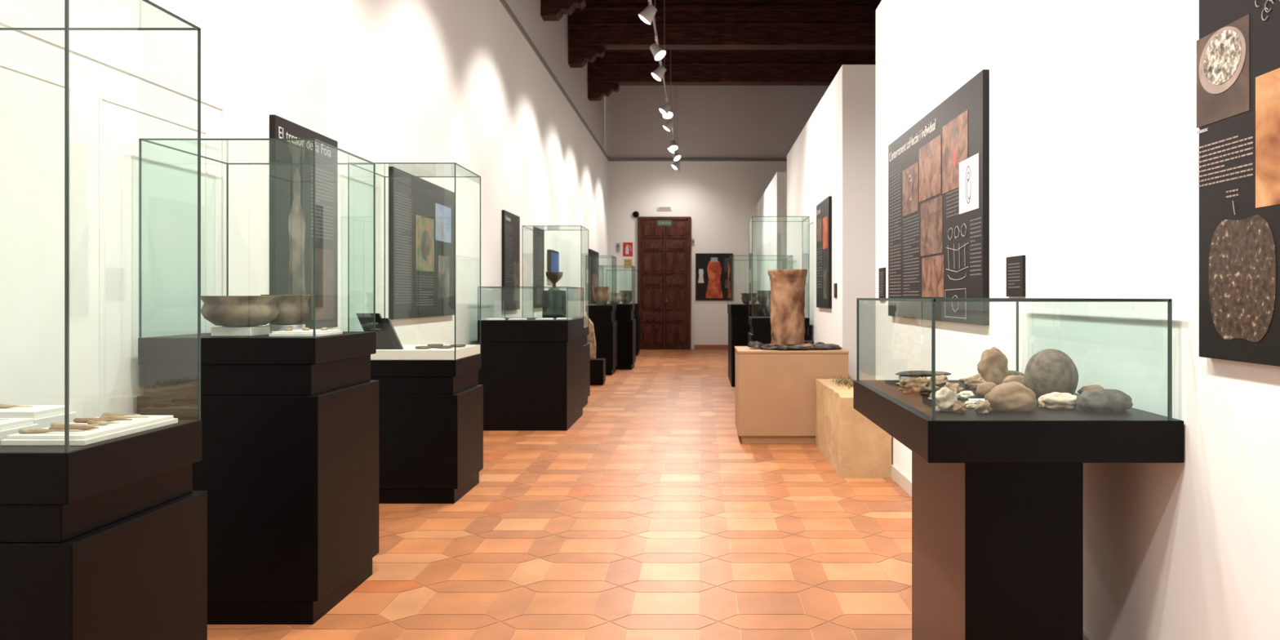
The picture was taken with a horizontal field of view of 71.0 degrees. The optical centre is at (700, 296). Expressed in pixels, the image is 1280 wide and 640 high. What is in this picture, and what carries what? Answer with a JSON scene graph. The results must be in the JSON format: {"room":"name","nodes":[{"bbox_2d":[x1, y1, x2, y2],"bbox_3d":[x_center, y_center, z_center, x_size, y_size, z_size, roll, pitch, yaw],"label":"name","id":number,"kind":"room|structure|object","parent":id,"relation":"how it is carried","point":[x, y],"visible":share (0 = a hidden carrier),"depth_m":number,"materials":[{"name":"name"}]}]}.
{"room":"museum","nodes":[
{"label":"museum","id":0,"kind":"room"},
{"bbox_2d":[0,0,608,417],"bbox_3d":[-2.305,-0.995,9.350,0.250,4.490,23.700,0,0,0],"label":"wall","id":1,"kind":"structure","parent":0,"point":[459,82],"depth_m":4.25,"materials":[{"name":"white paint"}]},
{"bbox_2d":[0,7,228,417],"bbox_3d":[-2.177,0.175,3.185,0.006,2.150,1.870,0,0,0],"label":"trim","id":2,"kind":"structure","parent":1,"relation":"attached to","point":[10,19],"depth_m":3.25,"materials":[{"name":"white"}]},
{"bbox_2d":[269,114,337,328],"bbox_3d":[-2.164,-0.370,4.910,0.032,1.100,0.780,0,0,0],"label":"panel","id":3,"kind":"object","parent":1,"relation":"attached to","point":[291,186],"visible":0.93,"depth_m":4.84,"materials":[{"name":"black"}]},
{"bbox_2d":[311,248,333,319],"bbox_3d":[-2.149,-0.070,5.090,0.002,0.400,0.300,0,0,0],"label":"photograph","id":4,"kind":"object","parent":3,"relation":"attached to","point":[324,257],"depth_m":5.09},
{"bbox_2d":[388,166,454,319],"bbox_3d":[-2.163,-0.375,7.050,0.034,1.070,1.600,0,0,0],"label":"panel","id":5,"kind":"object","parent":1,"relation":"attached to","point":[421,212],"visible":1,"depth_m":6.85,"materials":[{"name":"black"}]},
{"bbox_2d":[415,214,434,271],"bbox_3d":[-2.149,-0.410,6.980,0.002,0.420,0.460,0,0,0],"label":"photograph","id":6,"kind":"object","parent":5,"relation":"attached to","point":[424,224],"depth_m":6.97},
{"bbox_2d":[435,203,451,243],"bbox_3d":[-2.149,-0.610,7.475,0.002,0.300,0.450,0,0,0],"label":"photograph","id":7,"kind":"object","parent":5,"relation":"attached to","point":[442,211],"depth_m":7.46},
{"bbox_2d":[438,255,449,297],"bbox_3d":[-2.149,-0.165,7.490,0.002,0.350,0.320,0,0,0],"label":"photograph","id":8,"kind":"object","parent":5,"relation":"attached to","point":[443,260],"depth_m":7.49},
{"bbox_2d":[502,209,519,310],"bbox_3d":[-2.164,-0.400,10.220,0.032,1.100,0.840,0,0,0],"label":"panel","id":9,"kind":"object","parent":1,"relation":"attached to","point":[510,222],"visible":1,"depth_m":10.12,"materials":[{"name":"black"}]},
{"bbox_2d":[512,262,519,301],"bbox_3d":[-2.149,-0.175,10.425,0.002,0.450,0.350,0,0,0],"label":"photograph","id":10,"kind":"object","parent":9,"relation":"attached to","point":[515,264],"depth_m":10.40},
{"bbox_2d":[533,230,544,307],"bbox_3d":[-2.164,-0.380,11.980,0.032,1.060,0.640,0,0,0],"label":"panel","id":11,"kind":"object","parent":1,"relation":"attached to","point":[539,235],"visible":0.96,"depth_m":11.90,"materials":[{"name":"black"}]},
{"bbox_2d":[537,288,542,304],"bbox_3d":[-2.149,-0.015,11.960,0.002,0.230,0.400,0,0,0],"label":"photograph","id":12,"kind":"object","parent":11,"relation":"attached to","point":[539,290],"depth_m":11.96},
{"bbox_2d":[546,249,559,279],"bbox_3d":[-2.149,-0.460,13.050,0.062,0.420,0.700,0,0,0],"label":"panel","id":13,"kind":"object","parent":1,"relation":"attached to","point":[553,256],"visible":0.64,"depth_m":12.84,"materials":[{"name":"blue paint"}]},
{"bbox_2d":[499,0,609,160],"bbox_3d":[-2.215,-3.235,9.350,0.130,0.050,23.700,0,0,0],"label":"trim","id":14,"kind":"structure","parent":1,"relation":"attached to","point":[504,2],"depth_m":12.48,"materials":[{"name":"grey"}]},
{"bbox_2d":[588,248,599,304],"bbox_3d":[-2.164,-0.390,18.150,0.032,1.080,1.500,0,0,0],"label":"panel","id":15,"kind":"object","parent":1,"relation":"attached to","point":[593,263],"visible":0.88,"depth_m":17.74,"materials":[{"name":"black"}]},
{"bbox_2d":[591,274,597,293],"bbox_3d":[-2.149,-0.250,18.150,0.002,0.400,0.900,0,0,0],"label":"photograph","id":16,"kind":"object","parent":15,"relation":"attached to","point":[594,277],"depth_m":18.14},
{"bbox_2d":[505,0,604,149],"bbox_3d":[-2.355,-4.270,9.350,0.150,2.060,23.700,0,0,0],"label":"wall","id":17,"kind":"structure","parent":0,"point":[550,38],"depth_m":14.63,"materials":[{"name":"white paint"}]},
{"bbox_2d":[207,349,911,639],"bbox_3d":[1.360,1.300,9.350,7.280,0.100,23.700,0,0,0],"label":"floor","id":18,"kind":"structure","parent":0,"point":[651,517],"depth_m":4.62,"materials":[{"name":"tile"}]},
{"bbox_2d":[0,0,207,639],"bbox_3d":[-1.790,0.231,2.355,0.670,2.038,0.570,0,0,0],"label":"display case","id":19,"kind":"object","parent":18,"relation":"on","point":[107,540],"visible":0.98,"depth_m":2.21,"materials":[{"name":"black paint"}]},
{"bbox_2d":[0,417,39,440],"bbox_3d":[-1.845,0.342,2.300,0.170,0.040,0.160,0,0,0],"label":"display tray","id":20,"kind":"object","parent":19,"relation":"on","point":[12,425],"visible":0.81,"depth_m":2.31,"materials":[{"name":"white"}]},
{"bbox_2d":[0,404,75,428],"bbox_3d":[-1.940,0.337,2.500,0.280,0.050,0.160,0,0,0],"label":"display tray","id":21,"kind":"object","parent":19,"relation":"on","point":[44,415],"visible":0.76,"depth_m":2.48,"materials":[{"name":"white"}]},
{"bbox_2d":[0,415,177,445],"bbox_3d":[-1.597,0.350,2.365,0.205,0.024,0.390,0,0,0],"label":"display tray","id":22,"kind":"object","parent":19,"relation":"on","point":[122,428],"visible":0.77,"depth_m":2.23,"materials":[{"name":"white"}]},
{"bbox_2d":[17,428,84,433],"bbox_3d":[-1.600,0.332,2.212,0.160,0.012,0.024,0,0,1],"label":"bone awl","id":23,"kind":"object","parent":22,"relation":"on","point":[21,430],"visible":0.91,"depth_m":2.21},
{"bbox_2d":[48,425,98,430],"bbox_3d":[-1.581,0.332,2.265,0.110,0.012,0.038,0,0,-10],"label":"bone awl","id":24,"kind":"object","parent":22,"relation":"on","point":[60,427],"visible":0.83,"depth_m":2.26,"materials":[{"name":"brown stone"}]},
{"bbox_2d":[50,422,105,426],"bbox_3d":[-1.606,0.332,2.304,0.152,0.012,0.025,0,0,15],"label":"bone awl","id":25,"kind":"object","parent":22,"relation":"on","point":[55,424],"visible":0.7,"depth_m":2.31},
{"bbox_2d":[86,419,116,424],"bbox_3d":[-1.574,0.332,2.355,0.091,0.012,0.020,0,0,15],"label":"bone awl","id":26,"kind":"object","parent":22,"relation":"on","point":[89,422],"visible":1,"depth_m":2.35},
{"bbox_2d":[73,417,132,422],"bbox_3d":[-1.608,0.332,2.405,0.140,0.012,0.026,0,0,-3],"label":"bone awl","id":27,"kind":"object","parent":22,"relation":"on","point":[76,420],"visible":0.88,"depth_m":2.40,"materials":[{"name":"brown stone"}]},
{"bbox_2d":[99,415,148,418],"bbox_3d":[-1.585,0.332,2.462,0.122,0.012,0.019,0,0,-14],"label":"bone awl","id":28,"kind":"object","parent":22,"relation":"on","point":[105,416],"visible":0.84,"depth_m":2.45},
{"bbox_2d":[136,138,378,624],"bbox_3d":[-1.800,0.324,3.725,0.690,1.852,0.650,0,0,0],"label":"display case","id":29,"kind":"object","parent":18,"relation":"on","point":[288,468],"visible":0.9,"depth_m":3.40,"materials":[{"name":"black paint"}]},
{"bbox_2d":[211,325,270,336],"bbox_3d":[-1.870,0.140,3.640,0.160,0.035,0.160,0,0,0],"label":"display stand","id":30,"kind":"object","parent":29,"relation":"on","point":[258,330],"visible":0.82,"depth_m":3.56,"materials":[{"name":"white"}]},
{"bbox_2d":[200,295,281,327],"bbox_3d":[-1.871,0.059,3.640,0.299,0.126,0.299,0,0,0],"label":"bowl","id":31,"kind":"object","parent":30,"relation":"on","point":[233,311],"visible":1,"depth_m":3.53,"materials":[{"name":"ceramic"}]},
{"bbox_2d":[266,324,305,333],"bbox_3d":[-1.800,0.140,3.880,0.120,0.035,0.120,0,0,0],"label":"display stand","id":32,"kind":"object","parent":29,"relation":"on","point":[296,326],"visible":0.4,"depth_m":3.82,"materials":[{"name":"white"}]},
{"bbox_2d":[260,294,310,324],"bbox_3d":[-1.800,0.056,3.880,0.200,0.131,0.198,0,0,0],"label":"bowl","id":33,"kind":"object","parent":32,"relation":"on","point":[294,309],"visible":0.72,"depth_m":3.82,"materials":[{"name":"ceramic"}]},
{"bbox_2d":[268,329,342,337],"bbox_3d":[-1.595,0.147,3.625,0.190,0.020,0.250,0,0,0],"label":"display tray","id":34,"kind":"object","parent":29,"relation":"on","point":[294,333],"visible":1,"depth_m":3.51,"materials":[{"name":"white"}]},
{"bbox_2d":[347,162,483,503],"bbox_3d":[-1.800,0.221,5.710,0.670,2.058,0.640,0,0,0],"label":"display case","id":35,"kind":"object","parent":18,"relation":"on","point":[431,400],"visible":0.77,"depth_m":5.39,"materials":[{"name":"black paint"}]},
{"bbox_2d":[355,313,403,349],"bbox_3d":[-1.978,0.213,5.513,0.304,0.220,0.084,0,0,0],"label":"board","id":36,"kind":"object","parent":35,"relation":"on","point":[387,338],"visible":0.94,"depth_m":5.50,"materials":[{"name":"black paint"}]},
{"bbox_2d":[477,286,583,431],"bbox_3d":[-1.658,0.579,8.900,0.844,1.343,1.140,0,0,0],"label":"display case","id":37,"kind":"object","parent":18,"relation":"on","point":[531,373],"visible":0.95,"depth_m":8.34,"materials":[{"name":"black paint"}]},
{"bbox_2d":[522,225,590,407],"bbox_3d":[-1.637,0.234,10.180,0.675,2.033,0.660,0,0,0],"label":"display case","id":38,"kind":"object","parent":18,"relation":"on","point":[586,347],"visible":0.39,"depth_m":10.19,"materials":[{"name":"black paint"}]},
{"bbox_2d":[542,290,566,317],"bbox_3d":[-1.660,0.140,10.150,0.240,0.420,0.200,0,0,0],"label":"block","id":39,"kind":"object","parent":38,"relation":"on","point":[553,302],"visible":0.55,"depth_m":10.05,"materials":[{"name":"clear plastic"}]},
{"bbox_2d":[545,271,563,290],"bbox_3d":[-1.660,-0.175,10.150,0.200,0.210,0.200,0,0,0],"label":"goblet","id":40,"kind":"object","parent":39,"relation":"on","point":[553,277],"visible":0.94,"depth_m":10.09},
{"bbox_2d":[590,358,605,385],"bbox_3d":[-1.500,1.070,12.750,0.260,0.360,0.300,0,0,0],"label":"pedestal","id":41,"kind":"object","parent":18,"relation":"on","point":[597,366],"visible":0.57,"depth_m":12.60,"materials":[{"name":"black paint"}]},
{"bbox_2d":[573,315,595,358],"bbox_3d":[-1.745,0.766,13.130,0.410,0.969,0.140,0,0,0],"label":"stone stela","id":42,"kind":"object","parent":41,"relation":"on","point":[591,340],"visible":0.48,"depth_m":13.06,"materials":[{"name":"stone"}]},
{"bbox_2d":[585,255,617,375],"bbox_3d":[-1.613,0.298,14.555,0.445,1.903,0.710,0,0,0],"label":"display case","id":43,"kind":"object","parent":18,"relation":"on","point":[602,317],"visible":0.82,"depth_m":14.20,"materials":[{"name":"black paint"}]},
{"bbox_2d":[591,286,608,305],"bbox_3d":[-1.621,-0.011,14.500,0.281,0.301,0.283,0,0,0],"label":"bowl","id":44,"kind":"object","parent":43,"relation":"on","point":[600,294],"visible":1,"depth_m":14.40,"materials":[{"name":"ceramic"}]},
{"bbox_2d":[598,265,635,369],"bbox_3d":[-1.458,0.358,15.655,0.595,1.783,0.710,0,0,0],"label":"display case","id":45,"kind":"object","parent":18,"relation":"on","point":[624,313],"visible":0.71,"depth_m":15.30,"materials":[{"name":"black paint"}]},
{"bbox_2d":[608,292,621,303],"bbox_3d":[-1.500,0.029,15.600,0.242,0.201,0.243,0,0,0],"label":"bowl","id":46,"kind":"object","parent":45,"relation":"on","point":[618,294],"visible":0.57,"depth_m":15.52,"materials":[{"name":"ceramic"}]},
{"bbox_2d":[606,269,639,355],"bbox_3d":[-1.663,0.339,19.255,0.685,1.823,0.710,0,0,0],"label":"display case","id":47,"kind":"object","parent":18,"relation":"on","point":[637,316],"visible":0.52,"depth_m":19.09,"materials":[{"name":"black paint"}]},
{"bbox_2d":[619,290,631,303],"bbox_3d":[-1.601,0.009,19.200,0.282,0.281,0.281,0,0,0],"label":"bowl","id":48,"kind":"object","parent":47,"relation":"on","point":[626,295],"visible":0.9,"depth_m":19.09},
{"bbox_2d":[727,255,792,386],"bbox_3d":[0.850,0.339,13.200,0.860,1.823,1.600,0,0,0],"label":"display case","id":49,"kind":"object","parent":18,"relation":"on","point":[739,327],"visible":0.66,"depth_m":12.41,"materials":[{"name":"black paint"}]},
{"bbox_2d":[740,293,757,304],"bbox_3d":[0.700,0.029,12.900,0.242,0.161,0.241,0,0,0],"label":"bowl","id":50,"kind":"object","parent":49,"relation":"on","point":[744,299],"visible":0.71,"depth_m":12.82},
{"bbox_2d":[756,290,771,303],"bbox_3d":[0.950,0.009,13.400,0.222,0.201,0.222,0,0,0],"label":"bowl","id":51,"kind":"object","parent":49,"relation":"on","point":[762,297],"visible":0.71,"depth_m":13.31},
{"bbox_2d":[747,216,810,344],"bbox_3d":[0.943,0.153,10.855,0.695,2.193,0.710,0,0,0],"label":"display case","id":52,"kind":"object","parent":18,"relation":"on","point":[760,326],"visible":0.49,"depth_m":10.51,"materials":[{"name":"glass"}]},
{"bbox_2d":[765,292,771,315],"bbox_3d":[0.951,0.100,10.850,0.323,0.301,0.322,0,0,0],"label":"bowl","id":53,"kind":"object","parent":52,"relation":"on","point":[768,294],"visible":0.24,"depth_m":10.78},
{"bbox_2d":[734,346,848,444],"bbox_3d":[0.785,0.855,7.930,0.940,0.790,0.740,0,0,0],"label":"plinth","id":54,"kind":"object","parent":18,"relation":"on","point":[775,393],"visible":0.66,"depth_m":7.57,"materials":[{"name":"beige wood"}]},
{"bbox_2d":[759,343,816,350],"bbox_3d":[0.800,0.435,7.880,0.660,0.050,0.540,0,0,0],"label":"slab","id":55,"kind":"object","parent":54,"relation":"on","point":[792,347],"visible":0.56,"depth_m":7.68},
{"bbox_2d":[768,268,807,344],"bbox_3d":[0.771,0.097,7.899,0.345,0.676,0.354,0,0,37],"label":"vessel","id":56,"kind":"object","parent":55,"relation":"on","point":[787,286],"visible":0.98,"depth_m":7.77,"materials":[{"name":"ceramic"}]},
{"bbox_2d":[813,343,841,350],"bbox_3d":[1.080,0.435,7.800,0.300,0.050,0.240,0,0,0],"label":"slab","id":57,"kind":"object","parent":54,"relation":"on","point":[819,346],"visible":0.83,"depth_m":7.73,"materials":[{"name":"stone"}]},
{"bbox_2d":[815,378,891,477],"bbox_3d":[1.145,0.965,6.860,0.360,0.570,1.376,0,0,0],"label":"sandstone block","id":58,"kind":"object","parent":18,"relation":"on","point":[855,446],"visible":0.7,"depth_m":6.17,"materials":[{"name":"stone"}]},
{"bbox_2d":[826,373,864,390],"bbox_3d":[1.141,0.655,6.967,0.299,0.050,1.099,0,0,0],"label":"straw","id":59,"kind":"object","parent":58,"relation":"on","point":[846,382],"visible":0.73,"depth_m":7.01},
{"bbox_2d":[853,297,1183,639],"bbox_3d":[0.974,0.628,3.050,0.702,1.244,1.200,0,0,0],"label":"display case","id":60,"kind":"object","parent":18,"relation":"on","point":[997,496],"visible":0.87,"depth_m":2.57,"materials":[{"name":"black paint"}]},
{"bbox_2d":[897,375,926,379],"bbox_3d":[0.865,0.332,3.656,0.101,0.016,0.070,0,0,0],"label":"display card","id":61,"kind":"object","parent":60,"relation":"on","point":[900,377],"visible":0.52,"depth_m":3.62,"materials":[{"name":"white"}]},
{"bbox_2d":[895,370,951,376],"bbox_3d":[0.909,0.313,3.656,0.230,0.022,0.100,0,0,0],"label":"flat stone","id":62,"kind":"object","parent":61,"relation":"on","point":[909,373],"visible":0.9,"depth_m":3.62,"materials":[{"name":"stone"}]},
{"bbox_2d":[898,376,938,394],"bbox_3d":[0.763,0.311,3.155,0.117,0.058,0.122,0,0,-42],"label":"stone","id":63,"kind":"object","parent":60,"relation":"on","point":[919,385],"visible":0.96,"depth_m":3.13,"materials":[{"name":"stone"}]},
{"bbox_2d":[929,374,948,385],"bbox_3d":[0.917,0.321,3.444,0.076,0.038,0.050,0,0,0],"label":"stone","id":64,"kind":"object","parent":60,"relation":"on","point":[942,380],"visible":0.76,"depth_m":3.43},
{"bbox_2d":[935,386,959,411],"bbox_3d":[0.727,0.303,2.657,0.082,0.073,0.060,0,0,0],"label":"stone","id":65,"kind":"object","parent":60,"relation":"on","point":[945,398],"visible":0.84,"depth_m":2.64,"materials":[{"name":"stone"}]},
{"bbox_2d":[942,382,964,393],"bbox_3d":[0.858,0.315,3.040,0.077,0.050,0.050,0,0,0],"label":"stone","id":66,"kind":"object","parent":60,"relation":"on","point":[954,387],"visible":0.44,"depth_m":3.03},
{"bbox_2d":[952,400,967,413],"bbox_3d":[0.757,0.323,2.616,0.043,0.035,0.044,0,0,-36],"label":"stone","id":67,"kind":"object","parent":60,"relation":"on","point":[958,406],"visible":1,"depth_m":2.60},
{"bbox_2d":[957,391,975,399],"bbox_3d":[0.880,0.327,2.982,0.066,0.026,0.050,0,0,0],"label":"stone","id":68,"kind":"object","parent":60,"relation":"on","point":[964,394],"visible":0.84,"depth_m":2.96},
{"bbox_2d":[959,373,986,388],"bbox_3d":[1.024,0.312,3.338,0.121,0.055,0.060,0,0,0],"label":"stone","id":69,"kind":"object","parent":60,"relation":"on","point":[972,382],"visible":0.7,"depth_m":3.32,"materials":[{"name":"stone"}]},
{"bbox_2d":[974,399,991,413],"bbox_3d":[0.821,0.320,2.607,0.048,0.040,0.045,0,0,-43],"label":"stone","id":70,"kind":"object","parent":60,"relation":"on","point":[983,407],"visible":1,"depth_m":2.60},
{"bbox_2d":[976,382,997,396],"bbox_3d":[0.977,0.315,3.040,0.077,0.050,0.050,0,0,0],"label":"stone","id":71,"kind":"object","parent":60,"relation":"on","point":[983,388],"visible":0.62,"depth_m":3.02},
{"bbox_2d":[977,346,1009,385],"bbox_3d":[1.093,0.263,3.340,0.121,0.154,0.100,0,0,0],"label":"stone","id":72,"kind":"object","parent":60,"relation":"on","point":[992,366],"visible":0.74,"depth_m":3.31,"materials":[{"name":"stone"}]},
{"bbox_2d":[984,381,1037,412],"bbox_3d":[0.924,0.297,2.664,0.150,0.087,0.120,0,0,0],"label":"stone","id":73,"kind":"object","parent":60,"relation":"on","point":[1010,397],"visible":0.98,"depth_m":2.62,"materials":[{"name":"stone"}]},
{"bbox_2d":[1001,374,1025,386],"bbox_3d":[1.119,0.309,3.163,0.115,0.063,0.050,0,0,0],"label":"stone","id":74,"kind":"object","parent":60,"relation":"on","point":[1020,379],"visible":0.26,"depth_m":3.15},
{"bbox_2d":[1023,348,1078,399],"bbox_3d":[1.175,0.258,3.000,0.170,0.165,0.170,0,0,0],"label":"stone ball","id":75,"kind":"object","parent":60,"relation":"on","point":[1049,371],"visible":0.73,"depth_m":2.94,"materials":[{"name":"stone"}]},
{"bbox_2d":[1037,391,1076,409],"bbox_3d":[1.096,0.315,2.723,0.128,0.050,0.100,0,0,0],"label":"stone","id":76,"kind":"object","parent":60,"relation":"on","point":[1055,400],"visible":0.9,"depth_m":2.69,"materials":[{"name":"stone"}]},
{"bbox_2d":[1076,384,1103,394],"bbox_3d":[1.334,0.317,2.987,0.150,0.046,0.090,0,0,0],"label":"stone","id":77,"kind":"object","parent":60,"relation":"on","point":[1082,389],"visible":0.2,"depth_m":2.98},
{"bbox_2d":[1075,389,1133,413],"bbox_3d":[1.207,0.308,2.669,0.162,0.064,0.130,0,0,0],"label":"stone","id":78,"kind":"object","parent":60,"relation":"on","point":[1104,401],"visible":1,"depth_m":2.62,"materials":[{"name":"stone"}]},
{"bbox_2d":[608,160,786,349],"bbox_3d":[1.285,-0.995,21.325,7.430,4.490,0.250,0,0,0],"label":"wall","id":79,"kind":"structure","parent":0,"point":[720,198],"depth_m":21.20,"materials":[{"name":"white paint"}]},
{"bbox_2d":[622,242,632,256],"bbox_3d":[-1.725,-1.120,21.193,0.230,0.330,0.013,0,0,0],"label":"fire extinguisher sign","id":80,"kind":"object","parent":79,"relation":"attached to","point":[627,246],"visible":1,"depth_m":21.19,"materials":[{"name":"red"}]},
{"bbox_2d":[637,216,690,349],"bbox_3d":[-0.860,-0.320,21.125,1.260,3.140,0.150,0,0,0],"label":"door","id":81,"kind":"structure","parent":79,"relation":"in","point":[664,251],"depth_m":21.12,"materials":[{"name":"brown wood"}]},
{"bbox_2d":[609,159,786,160],"bbox_3d":[1.410,-3.235,21.235,7.180,0.050,0.130,0,0,0],"label":"trim","id":82,"kind":"structure","parent":79,"relation":"attached to","point":[610,159],"depth_m":21.17,"materials":[{"name":"grey"}]},
{"bbox_2d":[693,344,728,349],"bbox_3d":[0.575,1.195,21.185,1.450,0.110,0.030,0,0,0],"label":"baseboard","id":83,"kind":"structure","parent":79,"relation":"attached to","point":[695,346],"depth_m":21.17,"materials":[{"name":"wood"}]},
{"bbox_2d":[695,253,733,300],"bbox_3d":[0.325,-0.465,21.184,0.890,1.120,0.032,0,0,0],"label":"panel","id":84,"kind":"object","parent":79,"relation":"attached to","point":[711,268],"visible":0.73,"depth_m":21.17,"materials":[{"name":"black"}]},
{"bbox_2d":[604,85,829,159],"bbox_3d":[1.360,-4.270,21.375,7.280,2.060,0.150,0,0,0],"label":"wall","id":85,"kind":"structure","parent":0,"point":[710,122],"depth_m":21.30,"materials":[{"name":"white paint"}]},
{"bbox_2d":[756,171,786,303],"bbox_3d":[2.430,-0.465,18.400,2.200,3.430,5.600,0,0,0],"label":"wall","id":86,"kind":"structure","parent":0,"point":[771,237],"depth_m":16.70,"materials":[{"name":"white paint"}]},
{"bbox_2d":[786,64,875,380],"bbox_3d":[2.430,-0.465,11.100,2.200,3.430,5.400,0,0,0],"label":"wall","id":87,"kind":"structure","parent":0,"point":[833,155],"depth_m":8.40,"materials":[{"name":"white paint"}]},
{"bbox_2d":[816,195,831,308],"bbox_3d":[1.314,-0.450,9.560,0.032,1.140,0.980,0,0,0],"label":"panel","id":88,"kind":"object","parent":87,"relation":"attached to","point":[824,210],"visible":1,"depth_m":9.41,"materials":[{"name":"black"}]},
{"bbox_2d":[817,216,822,242],"bbox_3d":[1.299,-0.730,9.775,0.002,0.260,0.350,0,0,0],"label":"photograph","id":89,"kind":"object","parent":88,"relation":"attached to","point":[819,218],"depth_m":9.77},
{"bbox_2d":[823,269,826,298],"bbox_3d":[1.299,-0.130,9.325,0.002,0.300,0.250,0,0,0],"label":"photograph","id":90,"kind":"object","parent":88,"relation":"attached to","point":[824,270],"depth_m":9.31},
{"bbox_2d":[822,215,827,249],"bbox_3d":[1.299,-0.665,9.325,0.002,0.330,0.350,0,0,0],"label":"photograph","id":91,"kind":"object","parent":88,"relation":"attached to","point":[824,217],"depth_m":9.32},
{"bbox_2d":[875,0,1279,639],"bbox_3d":[2.430,-0.465,2.150,2.200,3.430,9.300,0,0,0],"label":"wall","id":92,"kind":"structure","parent":0,"point":[1094,139],"depth_m":2.90,"materials":[{"name":"white paint"}]},
{"bbox_2d":[878,267,885,301],"bbox_3d":[1.323,-0.090,6.520,0.013,0.240,0.200,0,0,0],"label":"wall plaque","id":93,"kind":"object","parent":92,"relation":"attached to","point":[882,271],"visible":1,"depth_m":6.50,"materials":[{"name":"black"}]},
{"bbox_2d":[888,69,989,325],"bbox_3d":[1.313,-0.457,5.160,0.033,1.180,2.080,0,0,0],"label":"panel","id":94,"kind":"object","parent":92,"relation":"attached to","point":[939,167],"visible":0.99,"depth_m":4.76,"materials":[{"name":"black"}]},
{"bbox_2d":[902,161,918,216],"bbox_3d":[1.299,-0.660,5.546,0.002,0.292,0.407,0,0,0],"label":"photograph","id":95,"kind":"object","parent":94,"relation":"on","point":[910,171],"depth_m":5.53},
{"bbox_2d":[919,133,941,202],"bbox_3d":[1.299,-0.719,5.076,0.002,0.318,0.483,0,0,0],"label":"photograph","id":96,"kind":"object","parent":94,"relation":"on","point":[930,150],"depth_m":5.06},
{"bbox_2d":[920,195,942,256],"bbox_3d":[1.299,-0.391,5.044,0.002,0.307,0.477,0,0,0],"label":"photograph","id":97,"kind":"object","parent":94,"relation":"on","point":[931,206],"depth_m":5.02},
{"bbox_2d":[921,254,944,297],"bbox_3d":[1.299,-0.111,5.011,0.002,0.228,0.471,0,0,0],"label":"photograph","id":98,"kind":"object","parent":94,"relation":"attached to","point":[932,265],"depth_m":5.00},
{"bbox_2d":[942,109,968,194],"bbox_3d":[1.299,-0.731,4.577,0.002,0.360,0.456,0,0,0],"label":"photograph","id":99,"kind":"object","parent":94,"relation":"attached to","point":[955,129],"depth_m":4.56},
{"bbox_2d":[891,463,1093,639],"bbox_3d":[1.323,1.205,4.900,0.015,0.090,3.800,0,0,0],"label":"baseboard","id":100,"kind":"structure","parent":92,"relation":"attached to","point":[903,481],"depth_m":5.80,"materials":[{"name":"beige paint"}]},
{"bbox_2d":[1006,255,1025,296],"bbox_3d":[1.323,-0.085,3.760,0.013,0.170,0.200,0,0,0],"label":"wall plaque","id":101,"kind":"object","parent":92,"relation":"attached to","point":[1015,265],"visible":1,"depth_m":3.74,"materials":[{"name":"black"}]},
{"bbox_2d":[1196,0,1279,366],"bbox_3d":[1.313,-0.468,1.864,0.034,1.250,0.957,0,0,0],"label":"panel","id":102,"kind":"object","parent":92,"relation":"attached to","point":[1238,43],"visible":1,"depth_m":2.15,"materials":[{"name":"black"}]},
{"bbox_2d":[1196,13,1249,128],"bbox_3d":[1.299,-0.555,2.230,0.002,0.229,0.225,0,0,0],"label":"photograph","id":103,"kind":"object","parent":102,"relation":"attached to","point":[1223,49],"depth_m":2.22},
{"bbox_2d":[1255,67,1279,208],"bbox_3d":[1.299,-0.360,1.913,0.002,0.305,0.360,0,0,0],"label":"photograph","id":104,"kind":"object","parent":102,"relation":"attached to","point":[1267,79],"depth_m":2.05,"materials":[{"name":"orange paper"}]},
{"bbox_3d":[1.385,-5.315,9.475,7.630,0.270,23.950,0,0,0],"label":"ceiling","id":105,"kind":"structure","parent":0,"visible":0},
{"bbox_2d":[540,0,586,21],"bbox_3d":[1.360,-4.590,12.860,7.280,1.180,0.380,0,0,0],"label":"ceiling beam","id":106,"kind":"structure","parent":105,"relation":"attached to","point":[550,10],"depth_m":12.73,"materials":[{"name":"brown wood"}]},
{"bbox_2d":[650,0,676,152],"bbox_3d":[-0.520,-4.115,9.000,0.024,2.130,22.400,0,0,0],"label":"track","id":107,"kind":"object","parent":105,"relation":"hanging from","point":[654,18],"visible":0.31,"depth_m":12.86,"materials":[{"name":"silver metal"}]},
{"bbox_2d":[638,0,657,24],"bbox_3d":[-0.539,-2.911,9.106,0.196,0.279,0.163,0,0,0],"label":"spotlight","id":108,"kind":"object","parent":107,"relation":"attached to","point":[647,15],"visible":1,"depth_m":9.05,"materials":[{"name":"silver metal"}]},
{"bbox_2d":[649,35,666,61],"bbox_3d":[-0.501,-2.910,10.481,0.192,0.279,0.166,0,0,0],"label":"spotlight","id":109,"kind":"object","parent":107,"relation":"attached to","point":[658,52],"visible":1,"depth_m":10.46,"materials":[{"name":"silver metal"}]},
{"bbox_2d":[651,59,666,81],"bbox_3d":[-0.539,-2.911,11.494,0.196,0.279,0.163,0,0,0],"label":"spotlight","id":110,"kind":"object","parent":107,"relation":"attached to","point":[659,73],"visible":0.98,"depth_m":11.45,"materials":[{"name":"silver metal"}]},
{"bbox_2d":[658,97,671,115],"bbox_3d":[-0.539,-2.911,13.688,0.195,0.279,0.162,0,0,0],"label":"spotlight","id":111,"kind":"object","parent":107,"relation":"attached to","point":[664,109],"visible":1,"depth_m":13.65,"materials":[{"name":"silver metal"}]},
{"bbox_2d":[567,0,881,67],"bbox_3d":[1.360,-4.590,15.510,7.280,1.180,0.380,0,0,0],"label":"ceiling beam","id":112,"kind":"structure","parent":105,"relation":"attached to","point":[600,26],"depth_m":15.35,"materials":[{"name":"brown wood"}]},
{"bbox_2d":[586,49,875,101],"bbox_3d":[1.360,-4.590,18.160,7.280,1.180,0.380,0,0,0],"label":"ceiling beam","id":113,"kind":"structure","parent":105,"relation":"attached to","point":[618,68],"depth_m":18.00,"materials":[{"name":"brown wood"}]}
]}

